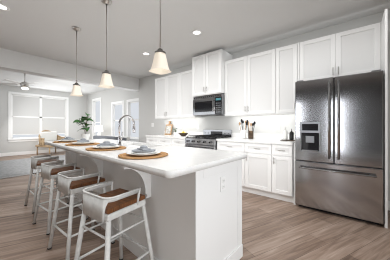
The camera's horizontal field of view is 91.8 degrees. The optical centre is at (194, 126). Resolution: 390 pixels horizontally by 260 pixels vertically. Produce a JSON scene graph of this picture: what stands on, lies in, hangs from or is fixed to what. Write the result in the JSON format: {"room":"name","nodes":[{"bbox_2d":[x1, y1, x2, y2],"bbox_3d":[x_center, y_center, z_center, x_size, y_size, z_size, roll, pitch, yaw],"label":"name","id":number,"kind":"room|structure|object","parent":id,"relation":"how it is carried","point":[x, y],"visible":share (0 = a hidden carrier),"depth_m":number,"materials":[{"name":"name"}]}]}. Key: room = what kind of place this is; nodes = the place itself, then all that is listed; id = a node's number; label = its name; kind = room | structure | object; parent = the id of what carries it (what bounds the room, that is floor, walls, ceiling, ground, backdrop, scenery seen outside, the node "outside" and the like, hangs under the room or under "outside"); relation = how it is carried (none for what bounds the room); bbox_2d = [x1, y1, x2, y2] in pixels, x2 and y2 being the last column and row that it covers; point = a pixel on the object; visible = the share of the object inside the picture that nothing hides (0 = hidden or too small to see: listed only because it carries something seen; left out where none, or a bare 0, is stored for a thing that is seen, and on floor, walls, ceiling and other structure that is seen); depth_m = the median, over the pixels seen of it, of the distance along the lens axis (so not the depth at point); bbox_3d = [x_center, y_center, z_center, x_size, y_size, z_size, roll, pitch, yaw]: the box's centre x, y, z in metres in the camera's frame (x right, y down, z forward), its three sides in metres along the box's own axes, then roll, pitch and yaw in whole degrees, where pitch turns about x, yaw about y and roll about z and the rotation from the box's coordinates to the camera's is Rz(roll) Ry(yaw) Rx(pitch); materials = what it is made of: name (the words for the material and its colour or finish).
{"room":"kitchen","nodes":[
{"label":"kitchen","id":0,"kind":"room"},
{"bbox_2d":[0,85,86,152],"bbox_3d":[-7.894,-0.225,6.734,0.150,2.750,7.450,0,0,40],"label":"wall","id":1,"kind":"structure","parent":0,"point":[77,107],"depth_m":7.95,"materials":[{"name":"grey paint"}]},
{"bbox_2d":[0,149,64,156],"bbox_3d":[-7.771,1.085,6.750,0.020,0.130,7.270,0,0,39],"label":"baseboard","id":2,"kind":"structure","parent":1,"relation":"attached to","point":[26,152],"depth_m":7.82,"materials":[{"name":"white wood"}]},
{"bbox_2d":[7,91,68,141],"bbox_3d":[-6.666,-0.378,8.178,0.210,1.985,2.080,0,0,40],"label":"window","id":3,"kind":"structure","parent":1,"relation":"in","point":[31,117],"depth_m":8.03,"materials":[{"name":"white glass"}]},
{"bbox_2d":[87,88,138,138],"bbox_3d":[-3.625,-0.225,8.140,4.950,2.750,0.150,0,0,40],"label":"wall","id":4,"kind":"structure","parent":0,"point":[108,96],"depth_m":8.17,"materials":[{"name":"grey paint"}]},
{"bbox_2d":[92,97,100,138],"bbox_3d":[-4.559,-0.172,8.870,0.940,2.295,0.210,0,0,40],"label":"window","id":5,"kind":"structure","parent":4,"relation":"in","point":[96,110],"depth_m":9.04,"materials":[{"name":"white glass"}]},
{"bbox_2d":[111,100,123,136],"bbox_3d":[-3.093,-0.228,7.662,1.020,1.565,0.210,0,0,40],"label":"window","id":6,"kind":"structure","parent":4,"relation":"in","point":[117,110],"depth_m":7.80,"materials":[{"name":"white glass"}]},
{"bbox_2d":[126,98,138,141],"bbox_3d":[-2.174,-0.228,6.905,1.040,1.565,0.210,0,0,40],"label":"window","id":7,"kind":"structure","parent":4,"relation":"in","point":[132,107],"depth_m":7.05,"materials":[{"name":"white glass"}]},
{"bbox_2d":[0,151,389,259],"bbox_3d":[-2.812,1.210,2.642,13.500,0.120,7.900,0,0,40],"label":"floor","id":8,"kind":"structure","parent":0,"point":[274,229],"depth_m":2.05,"materials":[{"name":"brown wood"}]},
{"bbox_2d":[0,155,64,178],"bbox_3d":[-4.743,1.143,5.919,3.050,0.013,2.700,0,0,40],"label":"area rug","id":9,"kind":"object","parent":8,"relation":"on","point":[14,168],"depth_m":5.24,"materials":[{"name":"grey carpet"}]},
{"bbox_2d":[24,154,68,213],"bbox_3d":[-2.182,0.793,2.790,0.434,0.714,0.432,0,0,37],"label":"stool","id":10,"kind":"object","parent":8,"relation":"on","point":[36,161],"visible":0.75,"depth_m":2.70,"materials":[{"name":"paint"}]},
{"bbox_2d":[35,130,64,154],"bbox_3d":[-5.929,0.646,7.857,0.864,1.008,0.909,0,0,19],"label":"rattan armchair","id":11,"kind":"object","parent":8,"relation":"on","point":[45,135],"visible":0.58,"depth_m":7.79,"materials":[{"name":"fabric"}]},
{"bbox_2d":[32,160,87,234],"bbox_3d":[-1.622,0.793,2.291,0.434,0.714,0.432,0,0,33],"label":"stool","id":12,"kind":"object","parent":8,"relation":"on","point":[49,172],"visible":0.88,"depth_m":2.19,"materials":[{"name":"paint"}]},
{"bbox_2d":[47,168,114,259],"bbox_3d":[-1.089,0.793,1.822,0.434,0.714,0.432,0,0,36],"label":"stool","id":13,"kind":"object","parent":8,"relation":"on","point":[71,186],"visible":0.88,"depth_m":1.72,"materials":[{"name":"paint"}]},
{"bbox_2d":[93,135,129,140],"bbox_3d":[-2.814,0.740,6.726,2.000,0.820,0.900,0,0,40],"label":"sofa","id":14,"kind":"object","parent":8,"relation":"on","point":[111,137],"visible":0.19,"depth_m":6.25,"materials":[{"name":"grey fabric"}]},
{"bbox_2d":[74,181,153,259],"bbox_3d":[-0.577,0.793,1.360,0.434,0.714,0.432,0,0,33],"label":"stool","id":15,"kind":"object","parent":8,"relation":"on","point":[109,206],"visible":1,"depth_m":1.29,"materials":[{"name":"paint"}]},
{"bbox_2d":[45,143,242,259],"bbox_3d":[-0.938,0.713,2.349,2.934,0.875,0.908,0,0,42],"label":"kitchen island","id":16,"kind":"object","parent":8,"relation":"on","point":[193,212],"depth_m":1.47,"materials":[{"name":"white wood"}]},
{"bbox_2d":[49,139,246,178],"bbox_3d":[-0.948,0.255,2.323,2.986,0.040,0.915,0,0,42],"label":"island countertop","id":17,"kind":"structure","parent":16,"relation":"on","point":[179,160],"depth_m":1.43,"materials":[{"name":"white stone"}]},
{"bbox_2d":[53,136,76,142],"bbox_3d":[-1.929,0.193,2.879,0.390,0.083,0.390,0,0,7],"label":"place setting","id":18,"kind":"object","parent":17,"relation":"on","point":[68,139],"visible":0.98,"depth_m":2.82,"materials":[{"name":"wicker"}]},
{"bbox_2d":[65,138,99,145],"bbox_3d":[-1.451,0.193,2.453,0.390,0.083,0.390,0,0,17],"label":"place setting","id":19,"kind":"object","parent":17,"relation":"on","point":[83,142],"visible":1,"depth_m":2.37,"materials":[{"name":"wicker"}]},
{"bbox_2d":[73,113,93,139],"bbox_3d":[-1.900,-0.006,3.212,0.358,0.480,0.320,0,0,42],"label":"fiddle-leaf fig plant","id":20,"kind":"object","parent":17,"relation":"on","point":[86,128],"visible":0.85,"depth_m":3.20,"materials":[{"name":"green plant"}]},
{"bbox_2d":[85,141,125,150],"bbox_3d":[-0.928,0.193,1.988,0.390,0.083,0.390,0,0,-21],"label":"place setting","id":21,"kind":"object","parent":17,"relation":"on","point":[106,146],"visible":1,"depth_m":1.94,"materials":[{"name":"ceramic"}]},
{"bbox_2d":[117,115,134,145],"bbox_3d":[-0.828,0.045,2.311,0.103,0.378,0.241,0,0,42],"label":"faucet","id":22,"kind":"object","parent":17,"relation":"on","point":[120,135],"visible":0.92,"depth_m":2.26,"materials":[{"name":"silver metal"}]},
{"bbox_2d":[121,143,140,146],"bbox_3d":[-0.756,0.372,2.437,0.805,0.219,0.374,0,0,42],"label":"sink","id":23,"kind":"object","parent":17,"relation":"in","point":[123,144],"depth_m":2.74,"materials":[{"name":"white ceramic"}]},
{"bbox_2d":[118,145,167,158],"bbox_3d":[-0.413,0.193,1.528,0.390,0.083,0.390,0,0,30],"label":"place setting","id":24,"kind":"object","parent":17,"relation":"on","point":[143,152],"visible":1,"depth_m":1.47,"materials":[{"name":"ceramic"}]},
{"bbox_2d":[220,175,225,191],"bbox_3d":[0.218,0.440,1.455,0.008,0.116,0.070,0,0,42],"label":"outlet","id":25,"kind":"object","parent":16,"relation":"attached to","point":[222,183],"visible":1,"depth_m":1.45,"materials":[{"name":"white plastic"}]},
{"bbox_2d":[146,139,157,143],"bbox_3d":[-0.888,0.712,5.111,0.548,0.875,0.638,0,0,40],"label":"base cabinet","id":26,"kind":"object","parent":8,"relation":"on","point":[155,141],"depth_m":4.87,"materials":[{"name":"white"}]},
{"bbox_2d":[158,139,173,145],"bbox_3d":[-0.538,0.712,4.823,0.612,0.875,0.638,0,0,40],"label":"base cabinet","id":27,"kind":"object","parent":8,"relation":"on","point":[160,141],"depth_m":4.54,"materials":[{"name":"white"}]},
{"bbox_2d":[146,135,193,138],"bbox_3d":[-0.543,0.254,4.817,1.464,0.040,0.653,0,0,40],"label":"countertop","id":28,"kind":"structure","parent":27,"relation":"on","point":[147,136],"depth_m":4.65,"materials":[{"name":"white stone"}]},
{"bbox_2d":[164,121,172,134],"bbox_3d":[-0.732,0.038,5.290,0.260,0.392,0.101,0,0,40],"label":"cutting board","id":29,"kind":"object","parent":28,"relation":"on","point":[168,129],"visible":1,"depth_m":5.27,"materials":[{"name":"brown wood"}]},
{"bbox_2d":[174,139,184,146],"bbox_3d":[-0.188,0.712,4.535,0.548,0.875,0.638,0,0,40],"label":"base cabinet","id":30,"kind":"object","parent":8,"relation":"on","point":[178,139],"depth_m":4.25,"materials":[{"name":"white wood"}]},
{"bbox_2d":[185,129,231,149],"bbox_3d":[0.278,0.611,4.063,0.756,1.078,0.768,0,0,40],"label":"range","id":31,"kind":"object","parent":8,"relation":"on","point":[207,139],"visible":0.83,"depth_m":3.93,"materials":[{"name":"silver metal"}]},
{"bbox_2d":[217,141,247,191],"bbox_3d":[0.865,0.712,3.667,0.637,0.875,0.638,0,0,40],"label":"base cabinet","id":32,"kind":"object","parent":8,"relation":"on","point":[235,146],"depth_m":3.31,"materials":[{"name":"white wood"}]},
{"bbox_2d":[248,141,275,198],"bbox_3d":[1.235,0.712,3.362,0.577,0.875,0.638,0,0,40],"label":"base cabinet","id":33,"kind":"object","parent":8,"relation":"on","point":[268,166],"depth_m":3.08,"materials":[{"name":"white wood"}]},
{"bbox_2d":[216,137,294,144],"bbox_3d":[1.124,0.254,3.443,1.332,0.040,0.653,0,0,40],"label":"countertop","id":34,"kind":"structure","parent":33,"relation":"on","point":[256,140],"depth_m":3.17,"materials":[{"name":"white stone"}]},
{"bbox_2d":[239,119,255,138],"bbox_3d":[1.014,0.043,3.656,0.308,0.383,0.181,0,0,40],"label":"utensil crock","id":35,"kind":"object","parent":34,"relation":"on","point":[243,134],"visible":1,"depth_m":3.64,"materials":[{"name":"white ceramic"}]},
{"bbox_2d":[280,128,294,140],"bbox_3d":[1.545,0.125,3.132,0.220,0.218,0.120,0,0,40],"label":"soap tray","id":36,"kind":"object","parent":34,"relation":"on","point":[285,135],"visible":0.98,"depth_m":3.11,"materials":[{"name":"grey wood"}]},
{"bbox_2d":[276,145,293,202],"bbox_3d":[1.499,0.712,3.144,0.362,0.875,0.638,0,0,40],"label":"base cabinet","id":37,"kind":"object","parent":8,"relation":"on","point":[284,153],"depth_m":2.86,"materials":[{"name":"white wood"}]},
{"bbox_2d":[295,69,383,224],"bbox_3d":[1.969,0.250,2.648,0.900,1.800,0.746,0,0,40],"label":"fridge","id":38,"kind":"object","parent":8,"relation":"on","point":[339,144],"visible":1,"depth_m":2.35,"materials":[{"name":"silver metal"}]},
{"bbox_2d":[294,8,387,228],"bbox_3d":[2.009,-0.090,2.697,0.972,2.480,0.678,0,0,40],"label":"cabinet","id":39,"kind":"object","parent":8,"relation":"on","point":[364,49],"visible":0.69,"depth_m":2.58,"materials":[{"name":"white wood"}]},
{"bbox_3d":[-3.984,0.861,7.820,0.504,0.581,0.500,0,0,39],"label":"side table","id":40,"kind":"object","parent":8,"relation":"on","visible":0},
{"bbox_2d":[94,125,102,135],"bbox_3d":[-3.985,0.259,7.821,0.340,0.620,0.340,0,0,40],"label":"table lamp","id":41,"kind":"object","parent":40,"relation":"on","point":[98,128],"visible":0.75,"depth_m":7.70,"materials":[{"name":"white ceramic"}]},
{"bbox_2d":[0,0,389,94],"bbox_3d":[-2.812,-1.660,2.642,13.500,0.120,7.900,0,0,40],"label":"ceiling","id":42,"kind":"structure","parent":0,"point":[42,28],"depth_m":3.06,"materials":[{"name":"white paint"}]},
{"bbox_2d":[0,4,9,10],"bbox_3d":[-2.587,-1.596,2.521,0.176,0.006,0.176,0,0,40],"label":"recessed light","id":43,"kind":"object","parent":42,"relation":"in","point":[4,7],"visible":1,"depth_m":2.55,"materials":[{"name":"white"}]},
{"bbox_2d":[0,73,48,89],"bbox_3d":[-4.948,-1.335,5.550,1.100,0.530,1.051,0,0,40],"label":"ceiling fan","id":44,"kind":"object","parent":42,"relation":"hanging from","point":[24,85],"visible":0.9,"depth_m":5.45,"materials":[{"name":"silver metal"}]},
{"bbox_2d":[0,48,138,91],"bbox_3d":[-4.201,-1.410,3.787,0.300,0.380,7.300,0,0,40],"label":"beam","id":45,"kind":"structure","parent":42,"relation":"attached to","point":[16,61],"depth_m":4.59,"materials":[{"name":"white paint"}]},
{"bbox_2d":[70,26,82,96],"bbox_3d":[-1.931,-1.052,3.082,0.179,1.095,0.179,0,0,40],"label":"pendant light","id":46,"kind":"object","parent":42,"relation":"hanging from","point":[76,89],"visible":1,"depth_m":3.06,"materials":[{"name":"beige glass"}]},
{"bbox_2d":[98,0,114,87],"bbox_3d":[-1.127,-1.052,2.406,0.179,1.095,0.179,0,0,40],"label":"pendant light","id":47,"kind":"object","parent":42,"relation":"hanging from","point":[106,81],"visible":1,"depth_m":2.39,"materials":[{"name":"beige glass"}]},
{"bbox_2d":[149,0,170,74],"bbox_3d":[-0.320,-1.052,1.734,0.179,1.095,0.179,0,0,40],"label":"pendant light","id":48,"kind":"object","parent":42,"relation":"hanging from","point":[160,65],"visible":1,"depth_m":1.71,"materials":[{"name":"beige glass"}]},
{"bbox_2d":[192,30,201,34],"bbox_3d":[0.032,-1.596,3.214,0.176,0.006,0.176,0,0,40],"label":"recessed light","id":49,"kind":"object","parent":42,"relation":"in","point":[196,32],"visible":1,"depth_m":3.21,"materials":[{"name":"white"}]},
{"bbox_2d":[139,10,389,200],"bbox_3d":[1.346,-0.225,3.912,8.100,2.750,0.350,0,0,40],"label":"wall","id":50,"kind":"structure","parent":0,"point":[266,124],"depth_m":3.96,"materials":[{"name":"grey paint"}]},
{"bbox_2d":[155,74,178,117],"bbox_3d":[-0.621,-0.775,5.078,1.002,1.110,0.348,0,0,40],"label":"upper cabinet","id":51,"kind":"object","parent":50,"relation":"attached to","point":[173,97],"depth_m":4.93,"materials":[{"name":"white wood"}]},
{"bbox_2d":[164,131,202,134],"bbox_3d":[-0.341,0.185,5.062,1.464,0.099,0.020,0,0,40],"label":"backsplash","id":52,"kind":"structure","parent":50,"relation":"attached to","point":[189,133],"depth_m":4.86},
{"bbox_2d":[179,70,203,117],"bbox_3d":[-0.106,-0.775,4.654,0.577,1.110,0.348,0,0,40],"label":"upper cabinet","id":53,"kind":"object","parent":50,"relation":"attached to","point":[185,78],"depth_m":4.53,"materials":[{"name":"white wood"}]},
{"bbox_2d":[192,49,232,96],"bbox_3d":[0.364,-1.108,4.168,0.764,0.884,0.501,0,0,40],"label":"upper cabinet","id":54,"kind":"object","parent":50,"relation":"attached to","point":[208,73],"visible":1,"depth_m":3.95,"materials":[{"name":"white wood"}]},
{"bbox_2d":[193,94,224,115],"bbox_3d":[0.366,-0.452,4.170,0.756,0.421,0.490,0,0,40],"label":"over-the-range microwave","id":55,"kind":"object","parent":54,"relation":"attached to","point":[211,105],"visible":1,"depth_m":3.98,"materials":[{"name":"silver metal"}]},
{"bbox_2d":[225,47,280,115],"bbox_3d":[1.117,-0.775,3.646,1.057,1.110,0.348,0,0,40],"label":"upper cabinet","id":56,"kind":"object","parent":50,"relation":"attached to","point":[261,83],"depth_m":3.46,"materials":[{"name":"white wood"}]},
{"bbox_2d":[232,133,294,140],"bbox_3d":[1.325,0.185,3.688,1.332,0.099,0.020,0,0,40],"label":"backsplash","id":57,"kind":"structure","parent":50,"relation":"attached to","point":[279,137],"depth_m":3.65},
{"bbox_2d":[281,43,297,114],"bbox_3d":[1.582,-0.775,3.262,0.396,1.110,0.348,0,0,40],"label":"upper cabinet","id":58,"kind":"object","parent":50,"relation":"attached to","point":[289,54],"depth_m":3.08,"materials":[{"name":"white wood"}]}
]}

